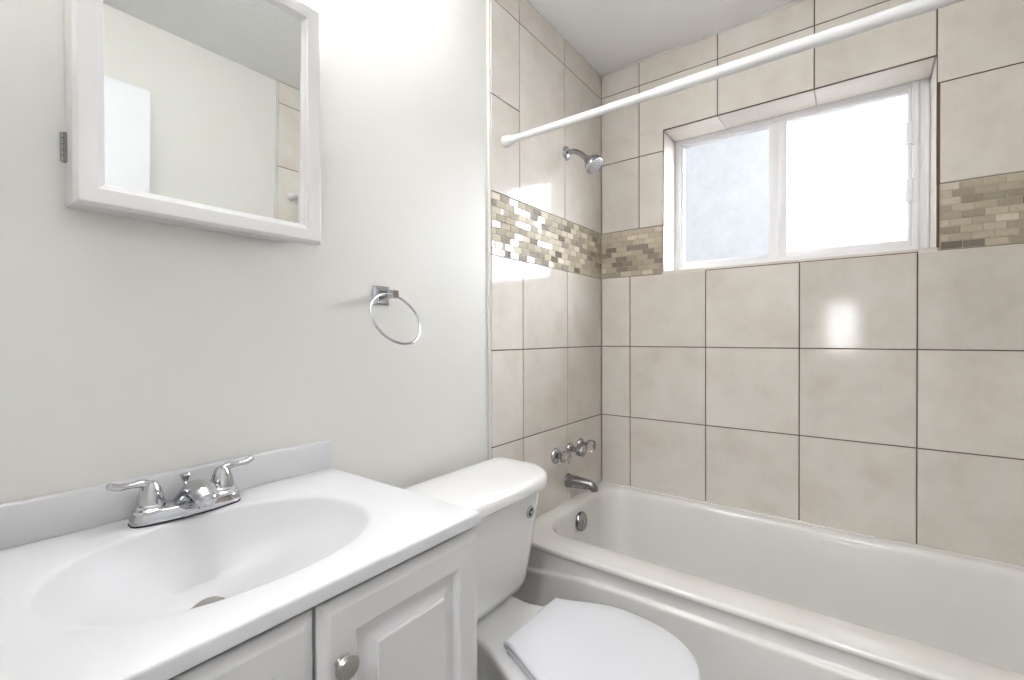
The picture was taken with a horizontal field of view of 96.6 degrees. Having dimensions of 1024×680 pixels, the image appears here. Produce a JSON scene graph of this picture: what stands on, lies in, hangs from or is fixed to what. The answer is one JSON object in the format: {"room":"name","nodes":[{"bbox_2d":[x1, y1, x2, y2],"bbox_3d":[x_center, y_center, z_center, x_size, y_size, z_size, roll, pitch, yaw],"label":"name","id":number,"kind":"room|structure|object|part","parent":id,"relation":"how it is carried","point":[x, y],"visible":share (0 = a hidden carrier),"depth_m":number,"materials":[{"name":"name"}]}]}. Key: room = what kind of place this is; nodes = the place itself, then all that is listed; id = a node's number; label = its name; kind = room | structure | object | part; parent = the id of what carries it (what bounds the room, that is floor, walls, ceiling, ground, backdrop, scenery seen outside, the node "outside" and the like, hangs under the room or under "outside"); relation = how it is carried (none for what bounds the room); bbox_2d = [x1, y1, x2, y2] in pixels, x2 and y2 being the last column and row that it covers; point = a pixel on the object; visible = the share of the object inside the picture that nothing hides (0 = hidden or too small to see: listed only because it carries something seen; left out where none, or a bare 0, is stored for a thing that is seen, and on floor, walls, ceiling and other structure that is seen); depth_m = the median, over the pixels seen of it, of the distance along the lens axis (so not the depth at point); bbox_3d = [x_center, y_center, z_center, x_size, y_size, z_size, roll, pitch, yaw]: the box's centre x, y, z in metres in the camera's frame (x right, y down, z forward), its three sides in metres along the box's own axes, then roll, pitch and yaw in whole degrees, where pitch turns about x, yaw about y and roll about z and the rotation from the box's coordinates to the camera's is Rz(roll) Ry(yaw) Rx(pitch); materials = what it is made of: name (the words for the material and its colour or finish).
{"room":"bathroom","nodes":[
{"label":"bathroom","id":0,"kind":"room"},
{"bbox_2d":[0,0,600,517],"bbox_3d":[-0.203,0.001,1.349,0.130,2.348,2.160,0,1,37],"label":"wall","id":1,"kind":"structure","parent":0,"point":[130,347],"depth_m":1.04,"materials":[{"name":"white paint"}]},
{"bbox_2d":[0,439,331,550],"bbox_3d":[-0.564,0.248,0.766,0.016,0.060,0.566,0,1,37],"label":"backsplash","id":2,"kind":"structure","parent":1,"relation":"attached to","point":[30,520],"depth_m":0.69,"materials":[{"name":"stone"}]},
{"bbox_2d":[60,0,320,245],"bbox_3d":[-0.518,-0.425,0.786,0.062,0.466,0.372,0,1,37],"label":"medicine cabinet","id":3,"kind":"object","parent":1,"relation":"attached to","point":[197,114],"visible":1,"depth_m":0.76,"materials":[{"name":"white paint"}]},
{"bbox_2d":[103,0,301,223],"bbox_3d":[-0.505,-0.425,0.780,0.004,0.398,0.296,2,2,36],"label":"mirror glass","id":4,"kind":"object","parent":3,"relation":"attached to","point":[202,98],"depth_m":0.77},
{"bbox_2d":[369,285,420,344],"bbox_3d":[-0.282,-0.059,1.063,0.109,0.141,0.138,0,1,37],"label":"towel ring","id":5,"kind":"object","parent":1,"relation":"attached to","point":[381,294],"visible":1,"depth_m":1.08,"materials":[{"name":"silver metal"}]},
{"bbox_3d":[-0.315,-0.107,1.102,0.011,0.045,0.045,0,1,37],"label":"wall plate","id":6,"kind":"part","parent":5,"relation":"part of","materials":[{"name":"silver metal"}]},
{"bbox_3d":[-0.292,-0.107,1.085,0.048,0.020,0.020,0,1,37],"label":"post","id":7,"kind":"part","parent":5,"relation":"part of","materials":[{"name":"silver metal"}]},
{"bbox_2d":[487,0,490,459],"bbox_3d":[-0.071,-0.050,1.430,0.010,2.247,0.007,0,1,37],"label":"trim","id":8,"kind":"structure","parent":1,"relation":"attached to","point":[488,1],"depth_m":1.43,"materials":[{"name":"white"}]},
{"bbox_3d":[0.163,-0.269,1.739,0.014,1.810,0.770,0,1,37],"label":"tile panel","id":9,"kind":"part","parent":1,"relation":"part of","materials":[{"name":"beige tile"}]},
{"bbox_2d":[551,448,571,463],"bbox_3d":[0.191,0.440,1.713,0.065,0.060,0.060,0,1,37],"label":"handle","id":10,"kind":"object","parent":1,"relation":"attached to","point":[565,457],"visible":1,"depth_m":1.71,"materials":[{"name":"silver metal"}]},
{"bbox_3d":[0.200,0.440,1.706,0.033,0.048,0.048,0,1,37],"label":"knob","id":11,"kind":"part","parent":10,"relation":"part of","materials":[{"name":"clear plastic"}]},
{"bbox_2d":[566,443,585,456],"bbox_3d":[0.257,0.433,1.796,0.071,0.048,0.048,0,1,37],"label":"handle","id":12,"kind":"object","parent":1,"relation":"attached to","point":[580,450],"visible":0.98,"depth_m":1.78,"materials":[{"name":"silver metal"}]},
{"bbox_3d":[0.269,0.433,1.787,0.033,0.048,0.048,0,1,37],"label":"knob","id":13,"kind":"part","parent":12,"relation":"part of","materials":[{"name":"silver metal"}]},
{"bbox_2d":[564,473,597,491],"bbox_3d":[0.266,0.556,1.776,0.151,0.056,0.056,0,1,37],"label":"tub spout","id":14,"kind":"object","parent":1,"relation":"attached to","point":[572,481],"visible":0.96,"depth_m":1.76,"materials":[{"name":"silver metal"}]},
{"bbox_2d":[590,486,597,491],"bbox_3d":[0.314,0.568,1.740,0.031,0.021,0.030,0,1,37],"label":"outlet","id":15,"kind":"object","parent":14,"relation":"attached to","point":[592,488],"depth_m":1.73,"materials":[{"name":"silver metal"}]},
{"bbox_2d":[563,146,602,174],"bbox_3d":[0.272,-0.695,1.748,0.155,0.131,0.074,0,1,37],"label":"shower","id":16,"kind":"object","parent":1,"relation":"attached to","point":[593,163],"visible":1,"depth_m":1.72,"materials":[{"name":"silver metal"}]},
{"bbox_3d":[0.253,-0.711,1.762,0.108,0.067,0.020,0,1,37],"label":"arm","id":17,"kind":"part","parent":16,"relation":"part of","materials":[{"name":"silver metal"}]},
{"bbox_2d":[577,438,595,450],"bbox_3d":[0.310,0.430,1.869,0.069,0.048,0.048,0,1,37],"label":"handle","id":18,"kind":"object","parent":1,"relation":"attached to","point":[590,445],"visible":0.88,"depth_m":1.85,"materials":[{"name":"silver metal"}]},
{"bbox_3d":[0.321,0.430,1.860,0.033,0.045,0.045,0,1,37],"label":"knob","id":19,"kind":"part","parent":18,"relation":"part of","materials":[{"name":"clear plastic"}]},
{"bbox_2d":[527,0,798,75],"bbox_3d":[0.406,-1.222,0.881,1.660,0.100,2.160,0,1,37],"label":"ceiling","id":20,"kind":"structure","parent":0,"point":[609,35],"depth_m":1.69,"materials":[{"name":"white paint"}]},
{"bbox_2d":[601,0,1023,565],"bbox_3d":[1.013,-0.006,1.696,1.424,2.348,0.175,0,1,37],"label":"wall","id":21,"kind":"structure","parent":0,"point":[881,394],"depth_m":1.53,"materials":[{"name":"beige tile"}]},
{"bbox_2d":[601,0,805,76],"bbox_3d":[0.958,-1.176,1.618,1.400,0.006,0.008,0,1,37],"label":"trim","id":22,"kind":"structure","parent":21,"relation":"attached to","point":[799,1],"depth_m":1.76,"materials":[{"name":"white"}]},
{"bbox_2d":[673,75,930,269],"bbox_3d":[1.056,-0.573,1.764,0.843,0.596,0.067,0,1,37],"label":"window","id":23,"kind":"structure","parent":21,"relation":"in","point":[849,176],"depth_m":1.70,"materials":[{"name":"white glass"}]},
{"bbox_3d":[0.883,-0.584,1.892,0.326,0.496,0.005,0,1,37],"label":"pane","id":24,"kind":"part","parent":23,"relation":"part of","materials":[{"name":"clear glass"}]},
{"bbox_3d":[0.891,-0.581,1.886,0.373,0.528,0.020,0,1,37],"label":"sash","id":25,"kind":"part","parent":23,"relation":"part of","materials":[{"name":"white plastic"}]},
{"bbox_3d":[1.192,-0.580,1.657,0.389,0.528,0.029,0,1,37],"label":"sash","id":26,"kind":"part","parent":23,"relation":"part of","materials":[{"name":"white plastic"}]},
{"bbox_3d":[1.201,-0.586,1.652,0.352,0.498,0.005,0,1,37],"label":"pane","id":27,"kind":"part","parent":23,"relation":"part of","materials":[{"name":"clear glass"}]},
{"bbox_3d":[0.364,1.127,0.835,1.424,0.100,2.000,0,1,37],"label":"floor","id":28,"kind":"structure","parent":0,"visible":0},
{"bbox_2d":[168,526,476,679],"bbox_3d":[-0.384,0.689,0.642,0.452,0.782,0.564,0,1,37],"label":"vanity cabinet","id":29,"kind":"object","parent":28,"relation":"on","point":[416,618],"visible":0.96,"depth_m":0.59,"materials":[{"name":"white paint"}]},
{"bbox_2d":[0,439,480,679],"bbox_3d":[-0.395,0.303,0.640,0.437,0.169,0.566,0,1,37],"label":"sink","id":30,"kind":"object","parent":29,"relation":"in","point":[86,594],"visible":0.98,"depth_m":0.63,"materials":[{"name":"ceramic"}]},
{"bbox_2d":[105,455,254,528],"bbox_3d":[-0.499,0.242,0.719,0.116,0.070,0.203,0,1,37],"label":"faucet","id":31,"kind":"object","parent":30,"relation":"on","point":[197,496],"visible":1,"depth_m":0.70,"materials":[{"name":"silver metal"}]},
{"bbox_3d":[-0.566,0.221,0.683,0.017,0.027,0.065,0,1,37],"label":"lever","id":32,"kind":"part","parent":31,"relation":"part of","materials":[{"name":"silver metal"}]},
{"bbox_3d":[-0.554,0.238,0.699,0.045,0.046,0.045,0,1,37],"label":"handle","id":33,"kind":"part","parent":31,"relation":"part of","materials":[{"name":"silver metal"}]},
{"bbox_3d":[-0.522,0.266,0.737,0.057,0.019,0.150,0,1,37],"label":"plate","id":34,"kind":"part","parent":31,"relation":"part of","materials":[{"name":"silver metal"}]},
{"bbox_3d":[-0.535,0.240,0.748,0.016,0.045,0.016,0,1,37],"label":"lift rod","id":35,"kind":"part","parent":31,"relation":"part of","materials":[{"name":"silver metal"}]},
{"bbox_3d":[-0.493,0.243,0.715,0.100,0.052,0.041,0,1,37],"label":"spout","id":36,"kind":"part","parent":31,"relation":"part of","materials":[{"name":"silver metal"}]},
{"bbox_3d":[-0.495,0.237,0.778,0.045,0.046,0.045,0,1,37],"label":"handle","id":37,"kind":"part","parent":31,"relation":"part of","materials":[{"name":"silver metal"}]},
{"bbox_3d":[-0.483,0.220,0.794,0.017,0.027,0.065,0,1,37],"label":"lever","id":38,"kind":"part","parent":31,"relation":"part of","materials":[{"name":"silver metal"}]},
{"bbox_3d":[-0.313,0.645,0.412,0.020,0.674,0.280,0,1,37],"label":"door","id":39,"kind":"part","parent":29,"relation":"part of","materials":[{"name":"white paint"}]},
{"bbox_3d":[-0.195,0.381,0.534,0.021,0.031,0.031,0,1,37],"label":"knob","id":40,"kind":"part","parent":29,"relation":"part of","materials":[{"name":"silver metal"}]},
{"bbox_3d":[-0.143,0.643,0.639,0.020,0.674,0.279,0,1,37],"label":"door","id":41,"kind":"part","parent":29,"relation":"part of","materials":[{"name":"white paint"}]},
{"bbox_2d":[404,457,699,679],"bbox_3d":[0.077,0.716,1.036,0.657,0.717,0.474,0,1,37],"label":"toilet","id":42,"kind":"object","parent":28,"relation":"on","point":[561,639],"visible":0.77,"depth_m":1.04,"materials":[{"name":"white ceramic"}]},
{"bbox_3d":[-0.090,0.377,1.159,0.241,0.038,0.474,0,1,37],"label":"tank lid","id":43,"kind":"part","parent":42,"relation":"part of","materials":[{"name":"white ceramic"}]},
{"bbox_3d":[-0.104,0.536,1.170,0.185,0.281,0.437,0,1,37],"label":"tank","id":44,"kind":"part","parent":42,"relation":"part of","materials":[{"name":"white ceramic"}]},
{"bbox_3d":[0.072,0.876,1.041,0.640,0.397,0.334,0,1,37],"label":"bowl","id":45,"kind":"part","parent":42,"relation":"part of","materials":[{"name":"white ceramic"}]},
{"bbox_3d":[0.192,0.667,0.950,0.360,0.014,0.304,0,1,37],"label":"seat","id":46,"kind":"part","parent":42,"relation":"part of","materials":[{"name":"white plastic"}]},
{"bbox_3d":[0.193,0.648,0.949,0.367,0.016,0.314,0,1,37],"label":"seat lid","id":47,"kind":"part","parent":42,"relation":"part of","materials":[{"name":"white plastic"}]},
{"bbox_2d":[512,480,1023,679],"bbox_3d":[0.753,0.852,1.352,1.398,0.438,0.699,0,1,37],"label":"bathtub","id":48,"kind":"object","parent":28,"relation":"on","point":[751,595],"visible":0.82,"depth_m":1.35,"materials":[{"name":"white ceramic"}]},
{"bbox_3d":[0.268,0.695,1.746,0.019,0.072,0.072,0,1,37],"label":"overflow plate","id":49,"kind":"part","parent":48,"relation":"part of","materials":[{"name":"silver metal"}]},
{"bbox_3d":[1.021,0.004,0.431,0.130,2.348,2.160,0,1,37],"label":"wall","id":50,"kind":"structure","parent":0,"visible":0},
{"bbox_2d":[501,0,963,147],"bbox_3d":[0.536,-0.639,1.057,1.399,0.039,0.039,0,1,37],"label":"shower curtain rod","id":51,"kind":"object","parent":50,"relation":"attached to","point":[916,7],"visible":1,"depth_m":1.03,"materials":[{"name":"white metal"}]}
]}

